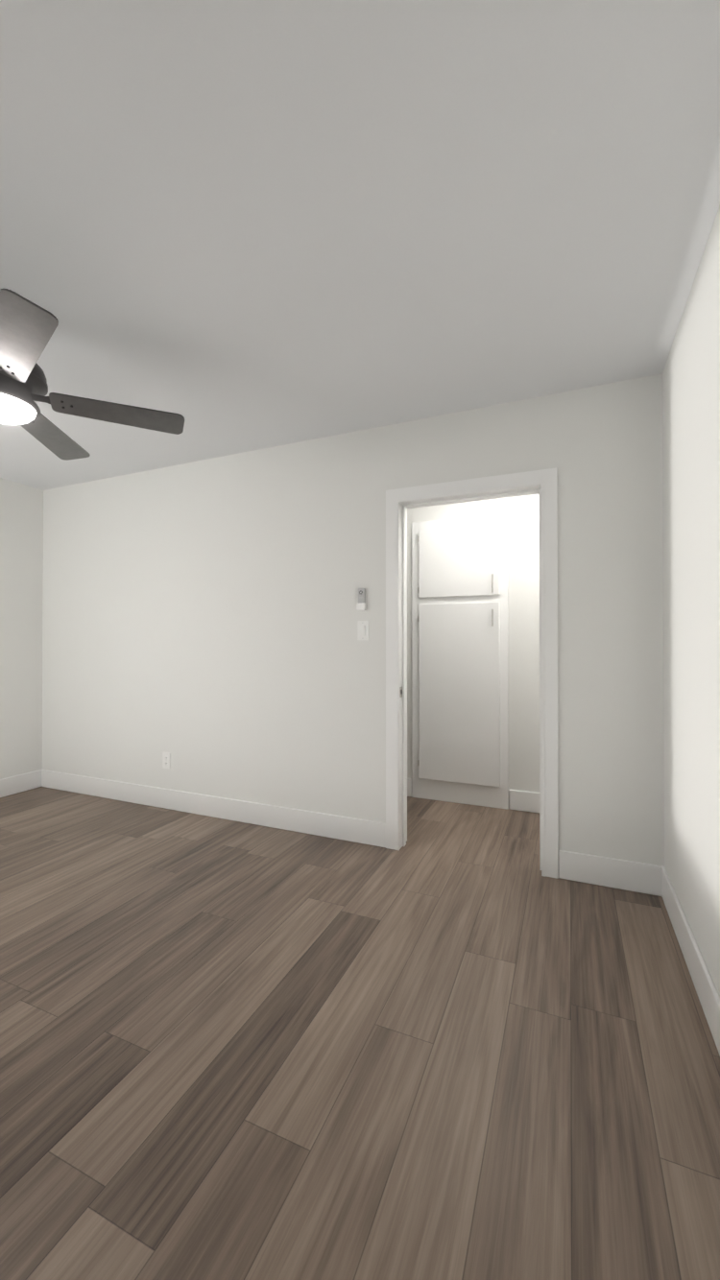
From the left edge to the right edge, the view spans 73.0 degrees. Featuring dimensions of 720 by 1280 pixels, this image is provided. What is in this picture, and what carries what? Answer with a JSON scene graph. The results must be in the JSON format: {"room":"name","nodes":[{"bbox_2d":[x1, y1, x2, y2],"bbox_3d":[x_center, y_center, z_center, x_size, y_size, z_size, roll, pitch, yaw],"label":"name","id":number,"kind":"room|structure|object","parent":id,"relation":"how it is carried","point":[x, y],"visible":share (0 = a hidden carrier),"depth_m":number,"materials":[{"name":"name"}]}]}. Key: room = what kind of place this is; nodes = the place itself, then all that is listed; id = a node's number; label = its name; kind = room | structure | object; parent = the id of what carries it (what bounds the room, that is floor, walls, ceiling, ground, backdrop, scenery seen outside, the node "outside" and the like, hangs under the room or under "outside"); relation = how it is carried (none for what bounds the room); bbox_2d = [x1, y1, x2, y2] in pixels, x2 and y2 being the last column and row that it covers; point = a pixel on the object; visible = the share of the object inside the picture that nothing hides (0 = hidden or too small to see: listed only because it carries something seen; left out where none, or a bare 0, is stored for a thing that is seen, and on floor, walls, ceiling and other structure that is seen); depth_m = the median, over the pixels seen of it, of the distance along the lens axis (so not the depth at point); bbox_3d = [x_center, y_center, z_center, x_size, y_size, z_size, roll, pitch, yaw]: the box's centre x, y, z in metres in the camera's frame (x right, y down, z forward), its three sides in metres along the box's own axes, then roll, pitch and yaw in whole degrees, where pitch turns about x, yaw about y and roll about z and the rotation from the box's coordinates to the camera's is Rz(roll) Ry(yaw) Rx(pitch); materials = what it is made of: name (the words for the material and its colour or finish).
{"room":"empty bedroom","nodes":[
{"label":"empty bedroom","id":0,"kind":"room"},
{"bbox_2d":[0,477,43,779],"bbox_3d":[-3.287,-0.027,2.605,0.120,2.440,3.350,0,0,23],"label":"wall","id":1,"kind":"structure","parent":0,"point":[21,548],"depth_m":3.85,"materials":[{"name":"paint"}]},
{"bbox_2d":[0,769,42,797],"bbox_3d":[-3.218,1.123,2.583,0.017,0.140,3.080,0,0,23],"label":"baseboard","id":2,"kind":"structure","parent":1,"relation":"attached to","point":[19,783],"depth_m":3.83,"materials":[{"name":"white paint"}]},
{"bbox_2d":[42,373,663,866],"bbox_3d":[-0.292,-0.024,3.071,5.010,2.440,0.120,0,0,23],"label":"wall","id":3,"kind":"structure","parent":0,"point":[201,619],"depth_m":3.00,"materials":[{"name":"paint"}]},
{"bbox_2d":[162,752,170,769],"bbox_3d":[-1.378,0.859,3.463,0.070,0.115,0.008,0,0,23],"label":"electrical outlet","id":4,"kind":"object","parent":3,"relation":"attached to","point":[166,760],"visible":1,"depth_m":3.46,"materials":[{"name":"white plastic"}]},
{"bbox_2d":[42,769,385,847],"bbox_3d":[-1.220,1.128,3.391,2.987,0.140,0.013,0,0,23],"label":"baseboard","id":5,"kind":"structure","parent":3,"relation":"attached to","point":[340,827],"depth_m":3.23,"materials":[{"name":"white paint"}]},
{"bbox_2d":[355,588,366,610],"bbox_3d":[0.009,-0.241,2.862,0.054,0.130,0.027,0,0,23],"label":"remote","id":6,"kind":"object","parent":3,"relation":"attached to","point":[361,604],"visible":0.98,"depth_m":2.85,"materials":[{"name":"white plastic"}]},
{"bbox_2d":[356,620,368,639],"bbox_3d":[0.016,-0.055,2.865,0.070,0.115,0.013,0,0,23],"label":"light switch","id":7,"kind":"object","parent":3,"relation":"attached to","point":[362,629],"visible":1,"depth_m":2.86,"materials":[{"name":"white plastic"}]},
{"bbox_2d":[385,467,558,878],"bbox_3d":[0.599,0.164,2.683,0.916,2.058,0.156,0,0,23],"label":"door frame","id":8,"kind":"structure","parent":3,"relation":"attached to","point":[541,483],"depth_m":2.63,"materials":[{"name":"white paint"}]},
{"bbox_2d":[558,850,656,895],"bbox_3d":[1.183,1.121,2.352,0.415,0.140,0.017,0,0,23],"label":"baseboard","id":9,"kind":"structure","parent":3,"relation":"attached to","point":[628,875],"depth_m":2.34,"materials":[{"name":"white paint"}]},
{"bbox_2d":[0,786,719,1279],"bbox_3d":[-0.799,1.249,2.040,5.730,0.120,4.900,0,0,23],"label":"floor","id":10,"kind":"structure","parent":0,"point":[449,1040],"depth_m":1.37,"materials":[{"name":"brown wood"}]},
{"bbox_2d":[411,513,508,809],"bbox_3d":[0.717,0.149,3.567,0.710,2.100,0.066,0,0,23],"label":"tall cabinet","id":11,"kind":"object","parent":10,"relation":"on","point":[460,660],"visible":1,"depth_m":3.56,"materials":[{"name":"white paint"}]},
{"bbox_2d":[0,0,719,490],"bbox_3d":[-0.799,-1.311,2.057,5.730,0.120,4.900,0,0,23],"label":"ceiling","id":12,"kind":"structure","parent":0,"point":[230,226],"depth_m":1.40,"materials":[{"name":"paint"}]},
{"bbox_2d":[0,288,184,460],"bbox_3d":[-1.370,-1.030,1.783,1.258,0.446,1.235,0,0,23],"label":"ceiling fan","id":13,"kind":"object","parent":12,"relation":"hanging from","point":[28,327],"visible":1,"depth_m":1.81,"materials":[{"name":"brown metal"}]},
{"bbox_2d":[406,494,539,808],"bbox_3d":[0.667,-0.020,3.692,3.740,2.440,0.120,0,0,23],"label":"wall","id":14,"kind":"structure","parent":0,"point":[523,518],"depth_m":3.43,"materials":[{"name":"paint"}]},
{"bbox_2d":[406,778,411,796],"bbox_3d":[-0.284,1.133,4.022,1.485,0.140,0.013,0,0,23],"label":"baseboard","id":15,"kind":"structure","parent":14,"relation":"attached to","point":[409,780],"depth_m":3.73,"materials":[{"name":"white paint"}]},
{"bbox_2d":[509,789,539,813],"bbox_3d":[1.653,1.127,3.186,1.295,0.140,0.013,0,0,23],"label":"baseboard","id":16,"kind":"structure","parent":14,"relation":"attached to","point":[519,800],"depth_m":3.40,"materials":[{"name":"white paint"}]},
{"bbox_2d":[662,205,719,997],"bbox_3d":[0.830,-0.040,0.763,0.120,2.440,3.230,0,0,23],"label":"wall","id":17,"kind":"structure","parent":0,"point":[691,536],"depth_m":1.69,"materials":[{"name":"paint"}]},
{"bbox_2d":[656,865,719,1055],"bbox_3d":[0.799,1.111,0.850,0.013,0.140,3.080,0,0,23],"label":"baseboard","id":18,"kind":"structure","parent":17,"relation":"attached to","point":[708,997],"depth_m":1.68,"materials":[{"name":"white paint"}]}
]}

